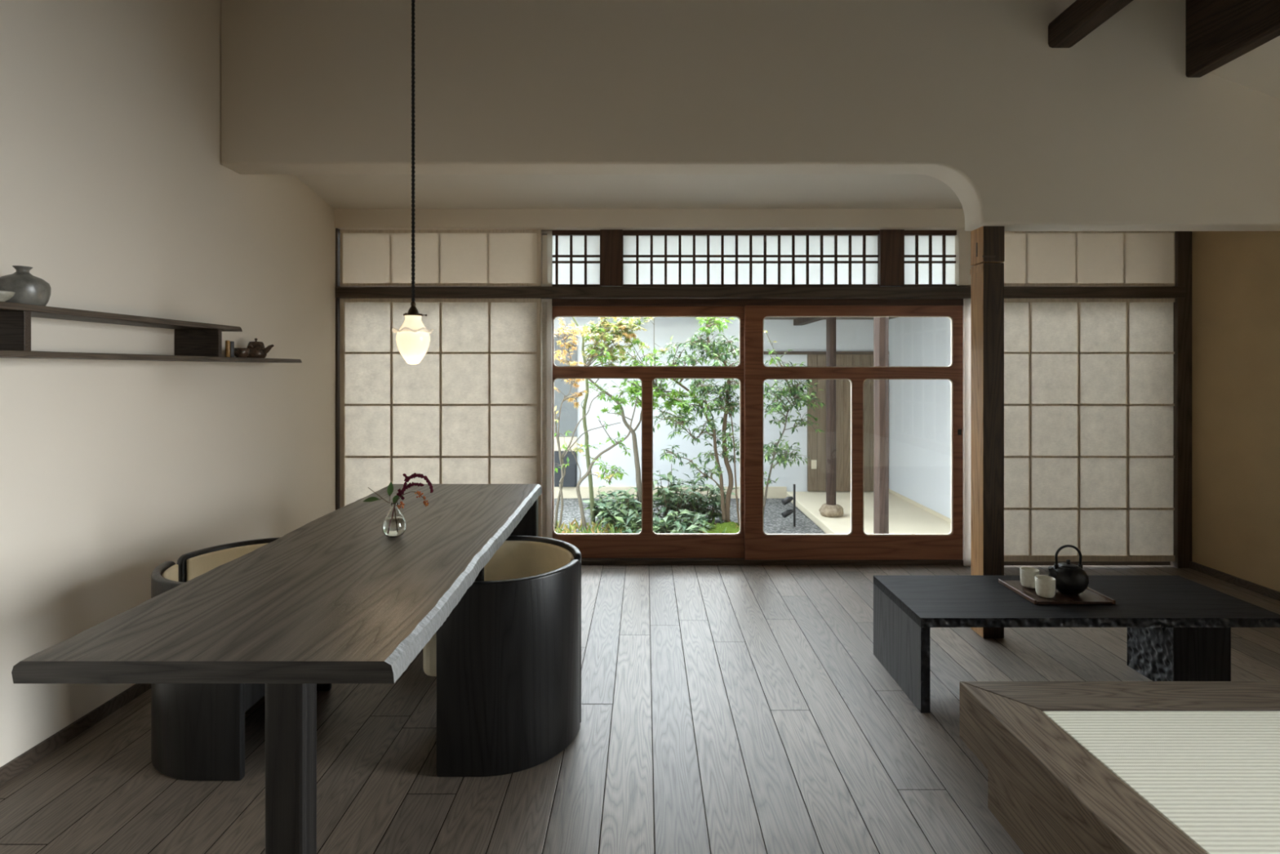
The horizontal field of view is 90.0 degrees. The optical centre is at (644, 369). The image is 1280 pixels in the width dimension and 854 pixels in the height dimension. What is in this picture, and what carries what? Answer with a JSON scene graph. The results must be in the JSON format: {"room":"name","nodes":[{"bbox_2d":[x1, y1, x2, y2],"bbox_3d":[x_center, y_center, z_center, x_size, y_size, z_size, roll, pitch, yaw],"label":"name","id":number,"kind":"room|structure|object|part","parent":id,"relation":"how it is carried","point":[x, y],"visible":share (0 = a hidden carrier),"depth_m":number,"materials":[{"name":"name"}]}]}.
{"room":"japanese dining room","nodes":[
{"label":"japanese dining room","id":0,"kind":"room"},
{"bbox_2d":[0,0,335,767],"bbox_3d":[-2.120,-0.555,0.975,0.120,3.950,6.950,0,0,0],"label":"wall","id":1,"kind":"structure","parent":0,"point":[117,193],"depth_m":2.57,"materials":[{"name":"white paint"}]},
{"bbox_2d":[0,683,151,785],"bbox_3d":[-2.054,1.295,0.925,0.012,0.050,6.650,0,0,0],"label":"baseboard","id":2,"kind":"structure","parent":1,"relation":"attached to","point":[13,767],"depth_m":2.28,"materials":[{"name":"brown wood"}]},
{"bbox_2d":[0,301,302,362],"bbox_3d":[-1.960,-0.118,2.340,0.197,0.160,2.279,0,0,0],"label":"wall shelf","id":3,"kind":"object","parent":1,"relation":"attached to","point":[194,341],"visible":1,"depth_m":2.28,"materials":[{"name":"brown wood"}]},
{"bbox_2d":[0,290,15,302],"bbox_3d":[-1.921,-0.215,1.900,0.075,0.034,0.075,0,0,0],"label":"bowl","id":4,"kind":"object","parent":3,"relation":"on","point":[5,295],"visible":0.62,"depth_m":1.90,"materials":[{"name":"ceramic"}]},
{"bbox_2d":[0,265,51,306],"bbox_3d":[-1.944,-0.260,2.000,0.128,0.122,0.129,0,0,0],"label":"ceramic vase","id":5,"kind":"object","parent":3,"relation":"on","point":[29,289],"visible":0.82,"depth_m":1.97,"materials":[{"name":"grey ceramic"}]},
{"bbox_2d":[225,340,230,356],"bbox_3d":[-1.926,-0.096,2.955,0.019,0.078,0.019,0,0,0],"label":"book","id":6,"kind":"object","parent":3,"relation":"on","point":[227,342],"visible":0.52,"depth_m":2.95,"materials":[{"name":"orange paper"}]},
{"bbox_2d":[230,341,234,357],"bbox_3d":[-1.960,-0.096,3.030,0.027,0.077,0.027,0,0,0],"label":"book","id":7,"kind":"object","parent":3,"relation":"on","point":[232,343],"visible":0.44,"depth_m":3.02,"materials":[{"name":"paper"}]},
{"bbox_2d":[234,347,249,357],"bbox_3d":[-1.961,-0.082,3.110,0.069,0.048,0.069,0,0,0],"label":"teacup","id":8,"kind":"object","parent":3,"relation":"on","point":[238,352],"visible":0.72,"depth_m":3.09,"materials":[{"name":"brown ceramic"}]},
{"bbox_2d":[246,337,274,358],"bbox_3d":[-1.957,-0.109,3.233,0.109,0.102,0.118,0,0,38],"label":"teapot","id":9,"kind":"object","parent":3,"relation":"on","point":[257,348],"visible":0.9,"depth_m":3.21,"materials":[{"name":"brown ceramic"}]},
{"bbox_3d":[-1.954,-0.115,3.180,0.017,0.021,0.043,0,0,-12],"label":"handle","id":10,"kind":"part","parent":9,"relation":"part of","materials":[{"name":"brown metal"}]},
{"bbox_3d":[-1.910,-0.101,3.236,0.058,0.054,0.033,0,0,0],"label":"spout","id":11,"kind":"part","parent":9,"relation":"part of","materials":[{"name":"brown ceramic"}]},
{"bbox_2d":[335,228,340,510],"bbox_3d":[-2.054,0.189,4.346,0.013,2.262,0.168,0,0,0],"label":"door frame","id":12,"kind":"structure","parent":1,"relation":"attached to","point":[337,230],"depth_m":4.26,"materials":[{"name":"brown wood"}]},
{"bbox_2d":[552,306,744,557],"bbox_3d":[-0.011,0.419,4.385,1.579,1.734,0.030,0,0,0],"label":"door","id":13,"kind":"structure","parent":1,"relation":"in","point":[646,543],"depth_m":4.37,"materials":[{"name":"red wood"}]},
{"bbox_2d":[551,298,963,306],"bbox_3d":[0.771,-0.456,4.393,2.829,0.044,0.135,0,0,0],"label":"trim","id":14,"kind":"structure","parent":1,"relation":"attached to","point":[555,302],"depth_m":4.33,"materials":[{"name":"brown wood"}]},
{"bbox_2d":[744,305,963,559],"bbox_3d":[1.422,0.421,4.341,1.491,1.730,0.038,0,0,0],"label":"door","id":15,"kind":"structure","parent":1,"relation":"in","point":[856,544],"depth_m":4.33,"materials":[{"name":"red wood"}]},
{"bbox_3d":[2.129,0.421,4.329,0.022,0.038,0.013,0,0,0],"label":"handle","id":16,"kind":"part","parent":15,"relation":"part of","materials":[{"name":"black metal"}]},
{"bbox_2d":[0,564,1279,853],"bbox_3d":[0.792,1.380,1.000,5.905,0.120,7.000,0,0,0],"label":"floor","id":17,"kind":"structure","parent":0,"point":[726,708],"depth_m":2.19,"materials":[{"name":"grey wood"}]},
{"bbox_2d":[151,537,331,780],"bbox_3d":[-1.482,1.005,2.352,0.504,0.630,0.600,0,0,0],"label":"tub chair","id":18,"kind":"object","parent":17,"relation":"on","point":[197,730],"visible":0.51,"depth_m":2.06,"materials":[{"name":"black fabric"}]},
{"bbox_3d":[-1.505,1.073,2.352,0.400,0.094,0.540,0,0,0],"label":"seat","id":19,"kind":"part","parent":18,"relation":"part of","materials":[{"name":"black wood"}]},
{"bbox_2d":[11,484,542,853],"bbox_3d":[-0.933,0.960,2.341,0.841,0.720,2.047,0,0,0],"label":"dining table","id":20,"kind":"object","parent":17,"relation":"on","point":[335,598],"visible":0.95,"depth_m":1.56,"materials":[{"name":"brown wood"}]},
{"bbox_3d":[-0.858,0.983,1.552,0.099,0.674,0.065,0,0,0],"label":"leg","id":21,"kind":"part","parent":20,"relation":"part of","materials":[{"name":"black wood"}]},
{"bbox_2d":[382,502,406,537],"bbox_3d":[-0.902,0.539,2.306,0.083,0.121,0.083,0,0,0],"label":"bud vase","id":22,"kind":"object","parent":20,"relation":"on","point":[394,524],"visible":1,"depth_m":2.28,"materials":[{"name":"clear glass"}]},
{"bbox_2d":[363,481,399,503],"bbox_3d":[-0.950,0.491,2.306,0.132,0.178,0.021,0,0,-4],"label":"leafy sprig","id":23,"kind":"object","parent":22,"relation":"in","point":[390,488],"visible":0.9,"depth_m":2.30,"materials":[{"name":"green plant"}]},
{"bbox_3d":[-0.948,0.501,2.311,0.101,0.157,0.013,0,0,0],"label":"stem","id":24,"kind":"part","parent":23,"relation":"part of","materials":[{"name":"plant"}]},
{"bbox_2d":[395,490,428,508],"bbox_3d":[-0.838,0.506,2.285,0.131,0.147,0.044,0,0,0],"label":"sprig","id":25,"kind":"object","parent":22,"relation":"in","point":[418,492],"visible":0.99,"depth_m":2.28,"materials":[{"name":"orange plant"}]},
{"bbox_2d":[395,472,433,502],"bbox_3d":[-0.841,0.476,2.306,0.158,0.212,0.017,0,0,0],"label":"sprig","id":26,"kind":"object","parent":22,"relation":"in","point":[414,475],"visible":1,"depth_m":2.30,"materials":[{"name":"red plant"}]},
{"bbox_3d":[-0.928,0.983,3.312,0.744,0.674,0.065,0,0,0],"label":"leg","id":27,"kind":"part","parent":20,"relation":"part of","materials":[{"name":"black wood"}]},
{"bbox_2d":[422,535,581,776],"bbox_3d":[-0.490,1.005,2.372,0.504,0.630,0.600,0,0,0],"label":"tub chair","id":28,"kind":"object","parent":17,"relation":"on","point":[505,661],"visible":0.96,"depth_m":2.10,"materials":[{"name":"black wood"}]},
{"bbox_2d":[422,631,436,675],"bbox_3d":[-0.512,0.950,2.372,0.459,0.150,0.508,0,0,0],"label":"seat cushion","id":29,"kind":"object","parent":28,"relation":"on","point":[429,651],"depth_m":2.12,"materials":[{"name":"beige fabric"}]},
{"bbox_2d":[581,557,1169,564],"bbox_3d":[0.770,1.304,4.393,5.660,0.032,0.135,0,0,0],"label":"sill","id":30,"kind":"structure","parent":17,"relation":"on","point":[584,561],"depth_m":4.33,"materials":[{"name":"brown wood"}]},
{"bbox_2d":[541,298,552,537],"bbox_3d":[-0.697,0.402,4.332,0.139,1.763,0.028,0,0,0],"label":"post","id":31,"kind":"object","parent":30,"relation":"on","point":[546,304],"visible":0.52,"depth_m":4.32,"materials":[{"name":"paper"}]},
{"bbox_2d":[962,298,970,565],"bbox_3d":[2.183,0.418,4.322,0.062,1.804,0.025,0,0,0],"label":"trim","id":32,"kind":"structure","parent":17,"relation":"on","point":[966,302],"depth_m":4.31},
{"bbox_2d":[969,226,1004,638],"bbox_3d":[1.712,0.302,3.203,0.109,2.035,0.127,0,0,0],"label":"wooden post","id":33,"kind":"object","parent":17,"relation":"on","point":[987,242],"visible":0.91,"depth_m":3.14,"materials":[{"name":"brown wood"}]},
{"bbox_2d":[873,575,1279,712],"bbox_3d":[1.770,1.137,2.719,1.416,0.365,0.512,0,0,0],"label":"table","id":34,"kind":"object","parent":17,"relation":"on","point":[1179,628],"visible":0.99,"depth_m":2.61,"materials":[{"name":"black wood"}]},
{"bbox_2d":[998,578,1115,604],"bbox_3d":[1.750,0.946,2.737,0.331,0.016,0.269,0,0,0],"label":"tray","id":35,"kind":"object","parent":34,"relation":"on","point":[1089,596],"visible":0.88,"depth_m":2.66,"materials":[{"name":"brown wood"}]},
{"bbox_3d":[1.589,0.946,2.737,0.009,0.016,0.269,0,0,0],"label":"rail","id":36,"kind":"part","parent":35,"relation":"part of","materials":[{"name":"brown wood"}]},
{"bbox_2d":[1019,566,1039,588],"bbox_3d":[1.677,0.906,2.790,0.073,0.076,0.074,0,0,0],"label":"teacup","id":37,"kind":"object","parent":35,"relation":"on","point":[1027,574],"visible":0.88,"depth_m":2.77,"materials":[{"name":"white ceramic"}]},
{"bbox_2d":[1035,574,1055,597],"bbox_3d":[1.674,0.906,2.675,0.073,0.076,0.074,0,0,0],"label":"teacup","id":38,"kind":"object","parent":35,"relation":"on","point":[1045,585],"visible":1,"depth_m":2.65,"materials":[{"name":"white ceramic"}]},
{"bbox_2d":[1048,544,1088,595],"bbox_3d":[1.797,0.843,2.715,0.143,0.202,0.143,0,0,34],"label":"kettle","id":39,"kind":"object","parent":35,"relation":"on","point":[1071,579],"visible":0.97,"depth_m":2.67,"materials":[{"name":"black metal"}]},
{"bbox_3d":[1.732,0.860,2.709,0.051,0.060,0.039,0,0,0],"label":"spout","id":40,"kind":"part","parent":39,"relation":"part of","materials":[{"name":"metal"}]},
{"bbox_3d":[1.797,0.829,2.715,0.078,0.010,0.078,0,0,0],"label":"lid","id":41,"kind":"part","parent":39,"relation":"part of","materials":[{"name":"metal"}]},
{"bbox_3d":[1.797,0.787,2.715,0.114,0.090,0.010,0,0,0],"label":"handle","id":42,"kind":"part","parent":39,"relation":"part of","materials":[{"name":"metal"}]},
{"bbox_3d":[1.911,0.946,2.737,0.011,0.016,0.269,0,0,0],"label":"rail","id":43,"kind":"part","parent":35,"relation":"part of","materials":[{"name":"brown wood"}]},
{"bbox_3d":[2.272,1.155,2.735,0.235,0.329,0.250,0,0,0],"label":"leg","id":44,"kind":"part","parent":34,"relation":"part of","materials":[{"name":"black wood"}]},
{"bbox_2d":[959,680,1279,853],"bbox_3d":[2.333,1.170,0.100,2.604,0.300,4.000,0,0,0],"label":"platform","id":45,"kind":"object","parent":17,"relation":"on","point":[1073,766],"visible":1,"depth_m":1.72,"materials":[{"name":"brown wood"}]},
{"bbox_2d":[1169,231,1191,568],"bbox_3d":[3.597,0.189,4.346,0.096,2.262,0.168,0,0,0],"label":"post","id":46,"kind":"object","parent":17,"relation":"on","point":[1182,307],"visible":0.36,"depth_m":4.26,"materials":[{"name":"black wood"}]},
{"bbox_2d":[333,208,964,230],"bbox_3d":[0.792,-1.186,4.330,5.705,0.488,0.180,0,0,0],"label":"wall","id":47,"kind":"structure","parent":0,"point":[344,219],"depth_m":4.24,"materials":[{"name":"white paint"}]},
{"bbox_2d":[335,230,1186,298],"bbox_3d":[0.770,-0.710,4.343,5.660,0.463,0.175,0,0,0],"label":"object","id":48,"kind":"structure","parent":47,"relation":"in","point":[651,258],"depth_m":4.33,"materials":[{"name":"brown wood"}]},
{"bbox_2d":[339,297,541,536],"bbox_3d":[-1.370,0.402,4.299,1.347,1.763,0.028,0,0,0],"label":"screen","id":49,"kind":"object","parent":48,"relation":"attached to","point":[469,411],"visible":0.66,"depth_m":4.30,"materials":[{"name":"beige paper"}]},
{"bbox_2d":[339,230,541,286],"bbox_3d":[-1.370,-0.749,4.299,1.347,0.378,0.028,0,0,0],"label":"screen","id":50,"kind":"object","parent":48,"relation":"on","point":[367,258],"visible":0.96,"depth_m":4.29,"materials":[{"name":"beige paper"}]},
{"bbox_2d":[541,231,552,286],"bbox_3d":[-0.696,-0.749,4.332,0.140,0.378,0.028,0,0,0],"label":"screen","id":51,"kind":"object","parent":48,"relation":"on","point":[546,240],"visible":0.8,"depth_m":4.32,"materials":[{"name":"beige paper"}]},
{"bbox_2d":[541,230,600,286],"bbox_3d":[-0.498,-0.745,4.344,0.414,0.395,0.042,0,0,0],"label":"window","id":52,"kind":"structure","parent":48,"relation":"on","point":[575,253],"depth_m":4.35,"materials":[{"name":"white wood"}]},
{"bbox_3d":[-0.498,-0.744,4.348,0.390,0.333,0.003,0,0,0],"label":"pane","id":53,"kind":"part","parent":52,"relation":"part of","materials":[{"name":"white glass"}]},
{"bbox_2d":[600,229,622,286],"bbox_3d":[-0.225,-0.753,4.370,0.152,0.378,0.140,0,0,0],"label":"post","id":54,"kind":"object","parent":48,"relation":"on","point":[611,240],"visible":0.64,"depth_m":4.30,"materials":[{"name":"brown wood"}]},
{"bbox_2d":[879,229,904,286],"bbox_3d":[1.664,-0.753,4.370,0.162,0.378,0.140,0,0,0],"label":"post","id":55,"kind":"object","parent":48,"relation":"on","point":[891,242],"visible":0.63,"depth_m":4.30,"materials":[{"name":"brown wood"}]},
{"bbox_2d":[902,230,956,286],"bbox_3d":[1.935,-0.745,4.344,0.392,0.395,0.042,0,0,0],"label":"window","id":56,"kind":"structure","parent":48,"relation":"on","point":[930,255],"depth_m":4.35,"materials":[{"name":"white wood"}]},
{"bbox_2d":[1001,231,1174,286],"bbox_3d":[2.888,-0.749,4.299,1.342,0.378,0.028,0,0,0],"label":"screen","id":57,"kind":"object","parent":48,"relation":"on","point":[1031,258],"visible":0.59,"depth_m":4.29,"materials":[{"name":"beige paper"}]},
{"bbox_2d":[1004,297,1174,561],"bbox_3d":[2.903,0.402,4.299,1.350,1.763,0.028,0,0,0],"label":"screen","id":58,"kind":"object","parent":48,"relation":"attached to","point":[1088,382],"visible":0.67,"depth_m":4.30,"materials":[{"name":"beige paper"}]},
{"bbox_2d":[955,229,972,286],"bbox_3d":[2.158,-0.753,4.375,0.102,0.378,0.170,0,0,0],"label":"trim","id":59,"kind":"structure","parent":47,"relation":"attached to","point":[962,238],"depth_m":4.29,"materials":[{"name":"white paint"}]},
{"bbox_2d":[554,486,786,497],"bbox_3d":[-2.000,1.730,9.135,8.000,0.160,0.230,0,0,0],"label":"wall","id":60,"kind":"structure","parent":0,"point":[567,491],"depth_m":9.02,"materials":[{"name":"white paint"}]},
{"bbox_2d":[554,316,873,491],"bbox_3d":[-1.180,0.270,9.150,9.640,3.100,0.200,0,0,0],"label":"wall","id":61,"kind":"structure","parent":0,"point":[851,335],"depth_m":9.05,"materials":[{"name":"white paint"}]},
{"bbox_2d":[554,331,577,486],"bbox_3d":[-1.354,0.551,9.019,0.792,2.188,0.058,0,0,0],"label":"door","id":62,"kind":"structure","parent":61,"relation":"in","point":[568,415],"depth_m":9.01,"materials":[{"name":"clear glass"}]},
{"bbox_3d":[-1.354,0.199,9.029,0.792,1.483,0.038,0,0,0],"label":"panel","id":63,"kind":"part","parent":62,"relation":"part of","materials":[{"name":"clear glass"}]},
{"bbox_3d":[-1.354,1.395,9.019,0.792,0.500,0.058,0,0,0],"label":"panel","id":64,"kind":"part","parent":62,"relation":"part of","materials":[{"name":"glass"}]},
{"bbox_2d":[763,351,873,354],"bbox_3d":[2.520,-0.237,9.030,1.840,0.044,0.040,0,0,0],"label":"lintel","id":65,"kind":"object","parent":61,"relation":"attached to","point":[764,352],"visible":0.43,"depth_m":9.01,"materials":[{"name":"brown wood"}]},
{"bbox_2d":[807,354,874,491],"bbox_3d":[2.857,0.747,9.018,1.125,1.923,0.055,0,0,0],"label":"door","id":66,"kind":"structure","parent":61,"relation":"in","point":[816,442],"depth_m":9.00,"materials":[{"name":"brown wood"}]},
{"bbox_3d":[2.377,1.329,8.995,0.073,0.124,0.010,0,0,0],"label":"pull plate","id":67,"kind":"part","parent":66,"relation":"part of","materials":[{"name":"beige metal"}]},
{"bbox_2d":[220,0,1279,231],"bbox_3d":[0.792,-1.617,3.185,5.705,1.825,0.170,0,0,0],"label":"wall partition","id":68,"kind":"structure","parent":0,"point":[1109,131],"depth_m":3.10,"materials":[{"name":"white paint"}]},
{"bbox_2d":[1048,0,1133,48],"bbox_3d":[2.014,-1.620,0.365,0.122,0.124,5.530,0,0,0],"label":"beam","id":69,"kind":"structure","parent":68,"relation":"attached to","point":[1080,19],"depth_m":2.91,"materials":[{"name":"brown wood"}]},
{"bbox_2d":[293,35,1279,208],"bbox_3d":[0.853,-1.318,0.870,5.825,0.538,6.780,0,0,0],"label":"ceiling","id":70,"kind":"structure","parent":0,"point":[340,191],"depth_m":3.96,"materials":[{"name":"paint"}]},
{"bbox_2d":[764,316,899,319],"bbox_3d":[2.695,-0.745,7.525,2.490,0.070,3.450,0,0,0],"label":"ceiling","id":71,"kind":"structure","parent":0,"point":[767,317],"depth_m":8.78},
{"bbox_2d":[793,316,826,325],"bbox_3d":[2.160,-0.667,7.120,0.120,0.085,3.840,0,0,0],"label":"beam","id":72,"kind":"structure","parent":71,"relation":"attached to","point":[801,321],"depth_m":8.42,"materials":[{"name":"brown wood"}]},
{"bbox_2d":[786,491,951,533],"bbox_3d":[2.720,1.765,6.775,1.440,0.090,4.550,0,0,0],"label":"floor","id":73,"kind":"structure","parent":0,"point":[904,517],"depth_m":7.51,"materials":[{"name":"beige concrete"}]},
{"bbox_2d":[818,502,843,517],"bbox_3d":[2.199,1.653,7.552,0.265,0.135,0.259,0,0,-25],"label":"foundation stone","id":74,"kind":"object","parent":73,"relation":"on","point":[826,510],"visible":0.94,"depth_m":7.46,"materials":[{"name":"beige stone"}]},
{"bbox_2d":[826,316,835,505],"bbox_3d":[2.199,0.475,7.550,0.115,2.250,0.113,0,0,0],"label":"post","id":75,"kind":"object","parent":74,"relation":"on","point":[830,321],"visible":0.78,"depth_m":7.50,"materials":[{"name":"brown wood"}]},
{"bbox_3d":[2.070,1.652,5.605,0.275,0.135,0.263,0,0,0],"label":"foundation stone","id":76,"kind":"object","parent":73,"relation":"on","visible":0},
{"bbox_2d":[873,316,888,533],"bbox_3d":[2.068,0.475,5.600,0.126,2.251,0.123,0,0,0],"label":"post","id":77,"kind":"object","parent":76,"relation":"on","point":[881,324],"visible":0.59,"depth_m":5.55,"materials":[{"name":"brown wood"}]},
{"bbox_2d":[888,316,951,518],"bbox_3d":[3.540,0.200,6.775,0.200,2.960,4.550,0,0,0],"label":"wall","id":78,"kind":"structure","parent":0,"point":[920,410],"depth_m":7.92,"materials":[{"name":"white paint"}]},
{"bbox_2d":[888,488,951,523],"bbox_3d":[3.434,1.698,6.775,0.012,0.045,4.550,0,0,0],"label":"plinth","id":79,"kind":"object","parent":78,"relation":"attached to","point":[940,515],"depth_m":7.93,"materials":[{"name":"beige concrete"}]},
{"bbox_2d":[1191,231,1279,591],"bbox_3d":[3.705,-0.430,0.975,0.120,3.700,6.950,0,0,0],"label":"wall","id":80,"kind":"structure","parent":0,"point":[1236,274],"depth_m":3.96,"materials":[{"name":"brown paint"}]},
{"bbox_2d":[1189,561,1279,600],"bbox_3d":[3.635,1.298,2.630,0.020,0.045,3.260,0,0,0],"label":"baseboard","id":81,"kind":"structure","parent":80,"relation":"attached to","point":[1256,588],"depth_m":3.92,"materials":[{"name":"brown wood"}]},
{"bbox_3d":[0.300,-2.065,0.375,4.960,0.970,5.790,0,0,0],"label":"ceiling","id":82,"kind":"structure","parent":0,"visible":0},
{"bbox_2d":[391,0,433,364],"bbox_3d":[-0.921,-1.229,2.548,0.157,2.413,0.155,0,0,-43],"label":"pendant lamp","id":83,"kind":"object","parent":82,"relation":"hanging from","point":[412,338],"visible":1,"depth_m":2.53,"materials":[{"name":"white glass"}]},
{"bbox_3d":[-0.923,-0.121,2.550,0.129,0.197,0.129,0,0,0],"label":"lamp shade","id":84,"kind":"part","parent":83,"relation":"part of","materials":[{"name":"white glass"}]},
{"bbox_3d":[-0.923,-1.350,2.550,0.015,2.160,0.015,0,0,0],"label":"cord","id":85,"kind":"part","parent":83,"relation":"part of","materials":[{"name":"black"}]},
{"bbox_2d":[403,301,426,315],"bbox_3d":[-0.918,-0.244,2.543,0.092,0.060,0.090,0,0,0],"label":"socket","id":86,"kind":"object","parent":83,"relation":"attached to","point":[412,311],"depth_m":2.53,"materials":[{"name":"brown metal"}]},
{"bbox_2d":[1185,0,1279,77],"bbox_3d":[2.660,-1.647,0.365,0.080,0.465,5.530,0,0,0],"label":"beam","id":87,"kind":"structure","parent":82,"relation":"attached to","point":[1218,33],"depth_m":2.90,"materials":[{"name":"brown wood"}]},
{"label":"outside","id":88,"kind":"structure","parent":0,"visible":0},
{"bbox_3d":[1.500,1.970,10.250,21.000,0.280,11.500,0,0,0],"label":"ground","id":89,"kind":"structure","parent":88,"visible":0},
{"bbox_2d":[554,497,826,533],"bbox_3d":[-2.000,1.820,7.776,8.000,0.020,2.548,0,0,0],"label":"gravel bed","id":90,"kind":"object","parent":89,"relation":"on","point":[774,522],"visible":0.07,"depth_m":7.86,"materials":[{"name":"grey gravel"}]},
{"bbox_2d":[582,485,622,524],"bbox_3d":[-0.473,1.624,7.600,0.484,0.471,0.523,0,0,45],"label":"leafy shrub","id":91,"kind":"object","parent":90,"relation":"on","point":[602,494],"visible":0.34,"depth_m":7.55,"materials":[{"name":"green plant"}]},
{"bbox_2d":[571,316,650,524],"bbox_3d":[-0.408,0.588,7.236,0.934,2.578,0.820,0,0,0],"label":"maple tree","id":92,"kind":"object","parent":90,"relation":"on","point":[593,335],"visible":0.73,"depth_m":7.30,"materials":[{"name":"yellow plant"}]},
{"bbox_2d":[595,486,662,533],"bbox_3d":[-0.248,1.569,7.162,0.772,0.506,0.750,0,0,22],"label":"leafy shrub","id":93,"kind":"object","parent":90,"relation":"on","point":[625,508],"visible":0.66,"depth_m":7.09,"materials":[{"name":"green plant"}]},
{"bbox_2d":[614,508,670,533],"bbox_3d":[-0.002,1.689,6.885,0.669,0.357,0.582,0,0,0],"label":"leafy shrub","id":94,"kind":"object","parent":90,"relation":"on","point":[632,522],"visible":0.41,"depth_m":6.83,"materials":[{"name":"green plant"}]},
{"bbox_2d":[554,517,739,533],"bbox_3d":[0.029,1.718,6.919,2.272,0.184,0.802,0,0,0],"label":"ground cover","id":95,"kind":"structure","parent":90,"relation":"on","point":[566,530],"depth_m":6.92,"materials":[{"name":"green plant"}]},
{"bbox_2d":[653,463,705,522],"bbox_3d":[0.316,1.467,7.346,0.604,0.754,0.719,0,0,-30],"label":"leafy shrub","id":96,"kind":"object","parent":90,"relation":"on","point":[667,494],"visible":0.77,"depth_m":7.31,"materials":[{"name":"green plant"}]},
{"bbox_2d":[653,508,715,533],"bbox_3d":[0.388,1.697,6.858,0.775,0.371,0.711,0,0,0],"label":"leafy shrub","id":97,"kind":"object","parent":90,"relation":"on","point":[677,526],"visible":0.73,"depth_m":6.78,"materials":[{"name":"green plant"}]},
{"bbox_2d":[666,469,737,523],"bbox_3d":[0.643,1.495,7.514,0.955,0.743,0.762,0,0,0],"label":"leafy shrub","id":98,"kind":"object","parent":90,"relation":"on","point":[704,508],"visible":0.66,"depth_m":7.44,"materials":[{"name":"green plant"}]},
{"bbox_2d":[684,522,721,533],"bbox_3d":[0.626,1.743,6.955,0.626,0.154,0.600,0,0,43],"label":"moss mound","id":99,"kind":"object","parent":90,"relation":"on","point":[712,529],"visible":0.04,"depth_m":6.82,"materials":[{"name":"green plant"}]},
{"bbox_2d":[713,521,739,533],"bbox_3d":[0.923,1.747,6.999,0.594,0.145,0.676,0,0,0],"label":"moss mound","id":100,"kind":"object","parent":90,"relation":"on","point":[733,528],"visible":0.26,"depth_m":6.92,"materials":[{"name":"green plant"}]},
{"bbox_2d":[653,316,739,524],"bbox_3d":[0.660,0.508,7.090,1.150,2.431,1.036,0,0,10],"label":"evergreen tree","id":101,"kind":"object","parent":100,"relation":"on","point":[729,407],"visible":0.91,"depth_m":7.04,"materials":[{"name":"green plant"}]},
{"bbox_2d":[781,484,795,526],"bbox_3d":[1.660,1.566,7.399,0.161,0.487,0.067,0,0,-17],"label":"spotlight","id":102,"kind":"object","parent":90,"relation":"on","point":[787,513],"visible":1,"depth_m":7.39,"materials":[{"name":"black metal"}]},
{"bbox_2d":[763,329,826,515],"bbox_3d":[1.559,0.627,6.997,0.867,2.126,0.828,0,0,0],"label":"evergreen tree","id":103,"kind":"object","parent":90,"relation":"on","point":[794,391],"visible":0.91,"depth_m":6.92,"materials":[{"name":"green plant"}]},
{"bbox_3d":[-0.780,1.775,6.777,0.968,0.089,0.480,0,0,0],"label":"moss mound","id":104,"kind":"object","parent":90,"relation":"on","visible":0},
{"bbox_2d":[554,318,620,532],"bbox_3d":[-0.699,0.607,6.873,0.863,2.370,0.634,0,0,0],"label":"maple tree","id":105,"kind":"object","parent":104,"relation":"on","point":[566,330],"visible":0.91,"depth_m":6.93,"materials":[{"name":"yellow plant"}]},
{"bbox_2d":[569,396,638,531],"bbox_3d":[-0.453,1.033,6.777,0.768,1.505,0.458,0,0,0],"label":"maple tree","id":106,"kind":"object","parent":104,"relation":"on","point":[620,474],"visible":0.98,"depth_m":6.87,"materials":[{"name":"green plant"}]},
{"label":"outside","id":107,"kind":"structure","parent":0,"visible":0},
{"bbox_2d":[582,316,702,511],"bbox_3d":[-0.070,0.501,7.023,1.354,2.320,0.844,0,0,28],"label":"maple tree","id":108,"kind":"object","parent":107,"point":[673,400],"visible":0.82,"depth_m":7.04,"materials":[{"name":"green plant"}]}
]}

